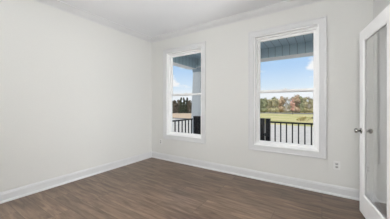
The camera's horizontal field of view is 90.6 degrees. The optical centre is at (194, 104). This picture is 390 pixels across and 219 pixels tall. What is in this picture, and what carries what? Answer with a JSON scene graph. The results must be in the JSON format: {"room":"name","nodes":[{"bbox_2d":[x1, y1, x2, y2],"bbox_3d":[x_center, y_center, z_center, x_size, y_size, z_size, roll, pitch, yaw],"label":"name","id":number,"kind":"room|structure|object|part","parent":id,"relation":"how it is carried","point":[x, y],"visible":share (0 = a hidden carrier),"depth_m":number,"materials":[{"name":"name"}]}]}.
{"room":"empty room","nodes":[
{"label":"empty room","id":0,"kind":"room"},
{"bbox_2d":[0,0,151,191],"bbox_3d":[-2.231,-0.161,2.783,0.160,2.740,4.200,0,0,33],"label":"wall","id":1,"kind":"structure","parent":0,"point":[76,92],"depth_m":2.96,"materials":[{"name":"paint"}]},
{"bbox_2d":[0,151,151,203],"bbox_3d":[-2.151,1.143,2.731,0.030,0.131,4.200,0,0,33],"label":"baseboard","id":2,"kind":"structure","parent":1,"relation":"attached to","point":[9,195],"depth_m":2.96,"materials":[{"name":"paint"}]},
{"bbox_2d":[34,0,151,42],"bbox_3d":[-2.131,-1.485,2.718,0.078,0.092,4.200,0,0,33],"label":"trim","id":3,"kind":"structure","parent":1,"relation":"attached to","point":[56,4],"depth_m":3.29,"materials":[{"name":"paint"}]},
{"bbox_2d":[58,0,288,37],"bbox_3d":[0.050,-1.731,1.271,5.713,0.400,4.580,0,0,33],"label":"ceiling","id":4,"kind":"structure","parent":0,"point":[151,18],"depth_m":3.13,"materials":[{"name":"paint"}]},
{"bbox_2d":[0,157,364,218],"bbox_3d":[-0.647,1.284,1.730,4.043,0.150,4.580,0,0,33],"label":"floor","id":5,"kind":"structure","parent":0,"point":[150,188],"depth_m":2.47,"materials":[{"name":"brown wood"}]},
{"bbox_2d":[152,0,372,191],"bbox_3d":[1.253,-0.161,3.101,5.633,2.740,0.160,0,0,33],"label":"wall","id":6,"kind":"structure","parent":0,"point":[226,45],"depth_m":3.01,"materials":[{"name":"paint"}]},
{"bbox_2d":[163,41,205,143],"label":"window","id":7,"kind":"structure","parent":6,"relation":"in","point":[168,54],"depth_m":4.13,"materials":[{"name":"paint"}]},
{"bbox_3d":[-0.332,0.810,4.829,0.048,0.898,0.945,0,0,33],"label":"porch railing","id":8,"kind":"part","parent":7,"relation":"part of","materials":[{"name":"black metal"}]},
{"bbox_3d":[-0.332,0.378,4.829,0.048,0.034,0.945,0,0,33],"label":"rail","id":9,"kind":"part","parent":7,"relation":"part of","materials":[{"name":"white wood"}]},
{"bbox_3d":[-0.188,-0.237,4.083,0.872,1.754,0.093,0,0,33],"label":"frame","id":10,"kind":"part","parent":7,"relation":"part of","materials":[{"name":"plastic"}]},
{"bbox_3d":[-0.200,0.193,4.065,0.832,0.871,0.030,0,0,33],"label":"sash","id":11,"kind":"part","parent":7,"relation":"part of","materials":[{"name":"plastic"}]},
{"bbox_3d":[-0.181,-0.645,4.093,0.832,0.897,0.030,0,0,33],"label":"sash","id":12,"kind":"part","parent":7,"relation":"part of","materials":[{"name":"plastic"}]},
{"bbox_2d":[152,0,323,42],"bbox_3d":[0.574,-1.485,3.406,3.843,0.092,0.078,0,0,33],"label":"trim","id":13,"kind":"structure","parent":6,"relation":"attached to","point":[290,4],"depth_m":3.28,"materials":[{"name":"paint"}]},
{"bbox_2d":[152,151,372,200],"bbox_3d":[0.587,1.143,3.426,3.843,0.131,0.030,0,0,33],"label":"baseboard","id":14,"kind":"structure","parent":6,"relation":"attached to","point":[350,193],"depth_m":3.01,"materials":[{"name":"paint"}]},
{"bbox_2d":[248,16,326,159],"bbox_3d":[1.391,-0.237,2.999,1.083,1.962,0.181,0,0,33],"label":"window","id":15,"kind":"structure","parent":6,"relation":"in","point":[317,26],"depth_m":2.89,"materials":[{"name":"paint"}]},
{"bbox_3d":[1.400,0.193,3.013,0.835,0.871,0.030,0,0,33],"label":"sash","id":16,"kind":"part","parent":15,"relation":"part of","materials":[{"name":"plastic"}]},
{"bbox_3d":[1.412,-0.237,3.031,0.875,1.754,0.093,0,0,33],"label":"frame","id":17,"kind":"part","parent":15,"relation":"part of","materials":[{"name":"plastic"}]},
{"bbox_3d":[1.419,-0.645,3.042,0.835,0.897,0.030,0,0,33],"label":"sash","id":18,"kind":"part","parent":15,"relation":"part of","materials":[{"name":"plastic"}]},
{"bbox_2d":[333,161,339,169],"bbox_3d":[1.894,0.809,2.579,0.072,0.116,0.009,0,0,33],"label":"wall outlet","id":19,"kind":"object","parent":6,"relation":"attached to","point":[336,164],"visible":1,"depth_m":2.58,"materials":[{"name":"white plastic"}]},
{"bbox_2d":[373,0,389,214],"bbox_3d":[1.097,-0.161,0.595,0.120,2.740,4.200,0,0,33],"label":"wall","id":20,"kind":"structure","parent":0,"point":[380,38],"depth_m":2.09,"materials":[{"name":"paint"}]},
{"bbox_2d":[354,4,389,218],"bbox_3d":[1.729,0.190,1.845,0.162,2.022,0.773,0,0,25],"label":"door","id":21,"kind":"structure","parent":20,"relation":"in","point":[369,210],"depth_m":2.06,"materials":[{"name":"paint"}]},
{"bbox_3d":[1.732,-0.763,1.850,0.035,0.115,0.546,0,0,25],"label":"rail","id":22,"kind":"part","parent":21,"relation":"part of","materials":[{"name":"paint"}]},
{"bbox_3d":[1.732,1.093,1.850,0.035,0.215,0.546,0,0,25],"label":"rail","id":23,"kind":"part","parent":21,"relation":"part of","materials":[{"name":"paint"}]},
{"bbox_2d":[372,193,386,217],"bbox_3d":[1.911,1.143,1.969,0.030,0.131,1.010,0,0,33],"label":"baseboard","id":24,"kind":"structure","parent":20,"relation":"attached to","point":[375,201],"depth_m":2.16,"materials":[{"name":"paint"}]},
{"label":"outside","id":25,"kind":"structure","parent":0,"visible":0},
{"bbox_2d":[172,119,312,144],"bbox_3d":[2.195,1.949,12.440,70.000,0.320,14.000,0,0,33],"label":"driveway","id":26,"kind":"structure","parent":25,"point":[283,127],"depth_m":12.56,"materials":[{"name":"concrete"}]},
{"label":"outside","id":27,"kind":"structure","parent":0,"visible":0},
{"bbox_2d":[281,113,312,113],"bbox_3d":[27.237,3.598,77.834,80.000,1.573,22.000,0,0,33],"label":"road","id":28,"kind":"structure","parent":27,"point":[281,113],"depth_m":67.40,"materials":[{"name":"grey asphalt"}]},
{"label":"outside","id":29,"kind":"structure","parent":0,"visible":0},
{"bbox_2d":[172,112,312,126],"bbox_3d":[27.751,5.071,105.920,190.000,6.523,172.500,0,0,33],"label":"field","id":30,"kind":"structure","parent":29,"point":[277,116],"depth_m":33.13,"materials":[{"name":"green plant"}]},
{"bbox_2d":[173,100,178,112],"bbox_3d":[-9.400,0.858,94.856,3.555,6.968,3.105,0,0,2],"label":"tree","id":31,"kind":"object","parent":30,"relation":"on","point":[174,101],"visible":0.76,"depth_m":94.29,"materials":[{"name":"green plant"}]},
{"bbox_2d":[178,97,184,112],"bbox_3d":[-6.374,0.257,90.586,3.816,7.841,3.272,0,0,14],"label":"pine tree","id":32,"kind":"object","parent":30,"relation":"on","point":[181,109],"visible":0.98,"depth_m":90.25,"materials":[{"name":"green plant"}]},
{"bbox_2d":[183,97,186,112],"bbox_3d":[-5.615,0.281,94.708,3.914,8.041,3.356,0,0,9],"label":"pine tree","id":33,"kind":"object","parent":30,"relation":"on","point":[184,100],"visible":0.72,"depth_m":94.22,"materials":[{"name":"green plant"}]},
{"bbox_2d":[187,100,191,112],"bbox_3d":[-2.439,0.781,90.434,3.422,6.707,2.989,0,0,-41],"label":"tree","id":34,"kind":"object","parent":30,"relation":"on","point":[189,104],"visible":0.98,"depth_m":89.75,"materials":[{"name":"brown plant"}]},
{"bbox_2d":[260,98,267,112],"bbox_3d":[33.004,0.199,92.267,4.505,7.523,4.641,0,0,22],"label":"tree","id":35,"kind":"object","parent":30,"relation":"on","point":[263,102],"visible":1,"depth_m":91.21,"materials":[{"name":"green plant"}]},
{"bbox_2d":[266,99,272,112],"bbox_3d":[37.415,0.435,96.033,4.502,7.274,3.888,0,0,-17],"label":"tree","id":36,"kind":"object","parent":30,"relation":"on","point":[269,100],"visible":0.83,"depth_m":95.49,"materials":[{"name":"green plant"}]},
{"bbox_2d":[270,99,280,112],"bbox_3d":[37.228,0.334,89.354,4.350,7.029,3.757,0,0,-22],"label":"tree","id":37,"kind":"object","parent":30,"relation":"on","point":[275,109],"visible":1,"depth_m":88.90,"materials":[{"name":"green plant"}]},
{"bbox_2d":[277,96,285,111],"bbox_3d":[41.383,-0.230,93.122,4.833,8.416,5.145,0,0,-11],"label":"tree","id":38,"kind":"object","parent":30,"relation":"on","point":[281,103],"visible":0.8,"depth_m":92.31,"materials":[{"name":"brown plant"}]},
{"bbox_2d":[283,98,290,112],"bbox_3d":[41.379,0.105,86.794,3.448,7.297,3.101,0,0,-22],"label":"bare tree","id":39,"kind":"object","parent":30,"relation":"on","point":[286,99],"visible":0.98,"depth_m":86.60,"materials":[{"name":"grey plant"}]},
{"bbox_2d":[267,104,310,111],"bbox_3d":[57.130,1.565,98.857,77.780,8.452,4.037,0,0,33],"label":"undergrowth","id":40,"kind":"object","parent":30,"relation":"on","point":[308,105],"visible":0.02,"depth_m":102.50,"materials":[{"name":"green plant"}]},
{"bbox_2d":[290,99,294,113],"bbox_3d":[27.796,0.615,54.652,1.771,4.743,1.582,0,0,33],"label":"young tree","id":41,"kind":"object","parent":30,"relation":"on","point":[292,101],"visible":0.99,"depth_m":54.57,"materials":[{"name":"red plant"}]},
{"bbox_2d":[290,94,300,112],"bbox_3d":[41.780,-0.456,80.359,5.083,8.315,4.776,0,0,-33],"label":"tree","id":42,"kind":"object","parent":30,"relation":"on","point":[296,98],"visible":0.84,"depth_m":79.40,"materials":[{"name":"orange plant"}]},
{"bbox_2d":[294,96,304,112],"bbox_3d":[45.076,-0.084,83.618,4.751,7.702,4.612,0,0,21],"label":"tree","id":43,"kind":"object","parent":30,"relation":"on","point":[301,104],"visible":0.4,"depth_m":82.60,"materials":[{"name":"green plant"}]},
{"bbox_2d":[296,116,311,121],"bbox_3d":[12.570,1.601,22.195,1.323,0.708,1.755,0,0,44],"label":"clump","id":44,"kind":"object","parent":30,"relation":"on","point":[302,117],"visible":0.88,"depth_m":22.31,"materials":[{"name":"green plant"}]},
{"bbox_2d":[302,97,309,112],"bbox_3d":[49.959,0.120,88.022,4.718,7.623,4.074,0,0,-6],"label":"tree","id":45,"kind":"object","parent":30,"relation":"on","point":[305,102],"visible":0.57,"depth_m":86.92,"materials":[{"name":"green plant"}]},
{"bbox_2d":[308,99,312,111],"bbox_3d":[49.675,0.345,81.356,3.659,6.847,4.237,0,0,42],"label":"tree","id":46,"kind":"object","parent":30,"relation":"on","point":[310,100],"visible":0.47,"depth_m":80.82,"materials":[{"name":"green plant"}]},
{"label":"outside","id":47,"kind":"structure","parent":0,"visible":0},
{"bbox_3d":[2.309,1.684,3.466,6.750,0.850,1.570,0,0,33],"label":"floor","id":48,"kind":"structure","parent":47,"visible":0},
{"bbox_2d":[191,67,200,133],"bbox_3d":[0.095,0.109,5.478,0.370,2.300,0.370,0,0,33],"label":"porch column","id":49,"kind":"structure","parent":48,"relation":"on","point":[196,87],"depth_m":5.36,"materials":[{"name":"paint"}]},
{"bbox_2d":[173,62,196,69],"bbox_3d":[-0.372,-1.179,4.945,0.245,0.357,1.135,0,0,33],"label":"beam","id":50,"kind":"structure","parent":49,"relation":"on","point":[174,63],"depth_m":5.02,"materials":[{"name":"paint"}]},
{"bbox_2d":[173,56,195,67],"bbox_3d":[-0.276,-1.131,4.855,0.015,0.253,1.090,0,0,33],"label":"panel","id":51,"kind":"object","parent":50,"relation":"attached to","point":[184,60],"visible":0.57,"depth_m":4.93,"materials":[{"name":"blue wood"}]},
{"bbox_2d":[261,52,312,61],"bbox_3d":[2.670,-1.200,3.788,6.500,0.317,0.335,0,0,33],"label":"beam","id":52,"kind":"structure","parent":49,"relation":"on","point":[310,53],"depth_m":4.23,"materials":[{"name":"paint"}]},
{"bbox_2d":[196,41,312,66],"bbox_3d":[2.662,-1.151,3.584,6.290,0.213,0.015,0,0,33],"label":"panel","id":53,"kind":"object","parent":52,"relation":"attached to","point":[306,47],"visible":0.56,"depth_m":4.07,"materials":[{"name":"blue wood"}]},
{"bbox_3d":[2.400,-1.628,3.514,7.050,0.540,1.790,0,0,33],"label":"porch roof","id":54,"kind":"structure","parent":52,"relation":"on","visible":0},
{"bbox_2d":[186,33,312,58],"bbox_3d":[2.362,-1.308,3.138,6.300,0.100,1.120,0,0,33],"label":"ceiling","id":55,"kind":"structure","parent":54,"relation":"attached to","point":[308,37],"depth_m":3.88,"materials":[{"name":"blue wood"}]},
{"bbox_2d":[193,116,200,133],"bbox_3d":[0.069,0.779,5.202,0.224,0.959,0.096,0,0,33],"label":"newel post","id":56,"kind":"object","parent":48,"relation":"on","point":[196,119],"visible":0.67,"depth_m":5.16,"materials":[{"name":"black metal"}]},
{"bbox_2d":[260,118,270,140],"bbox_3d":[1.580,0.779,4.347,0.224,0.959,0.096,0,0,33],"label":"newel post","id":57,"kind":"object","parent":48,"relation":"on","point":[265,125],"visible":0.64,"depth_m":4.31,"materials":[{"name":"black metal"}]},
{"bbox_2d":[270,121,312,144],"bbox_3d":[2.994,0.810,3.417,3.152,0.898,0.048,0,0,33],"label":"porch railing","id":58,"kind":"object","parent":48,"relation":"on","point":[274,122],"visible":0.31,"depth_m":4.03,"materials":[{"name":"black metal"}]},
{"bbox_3d":[2.994,0.378,3.417,3.152,0.034,0.048,0,0,33],"label":"rail","id":59,"kind":"part","parent":58,"relation":"part of","materials":[{"name":"black metal"}]}
]}

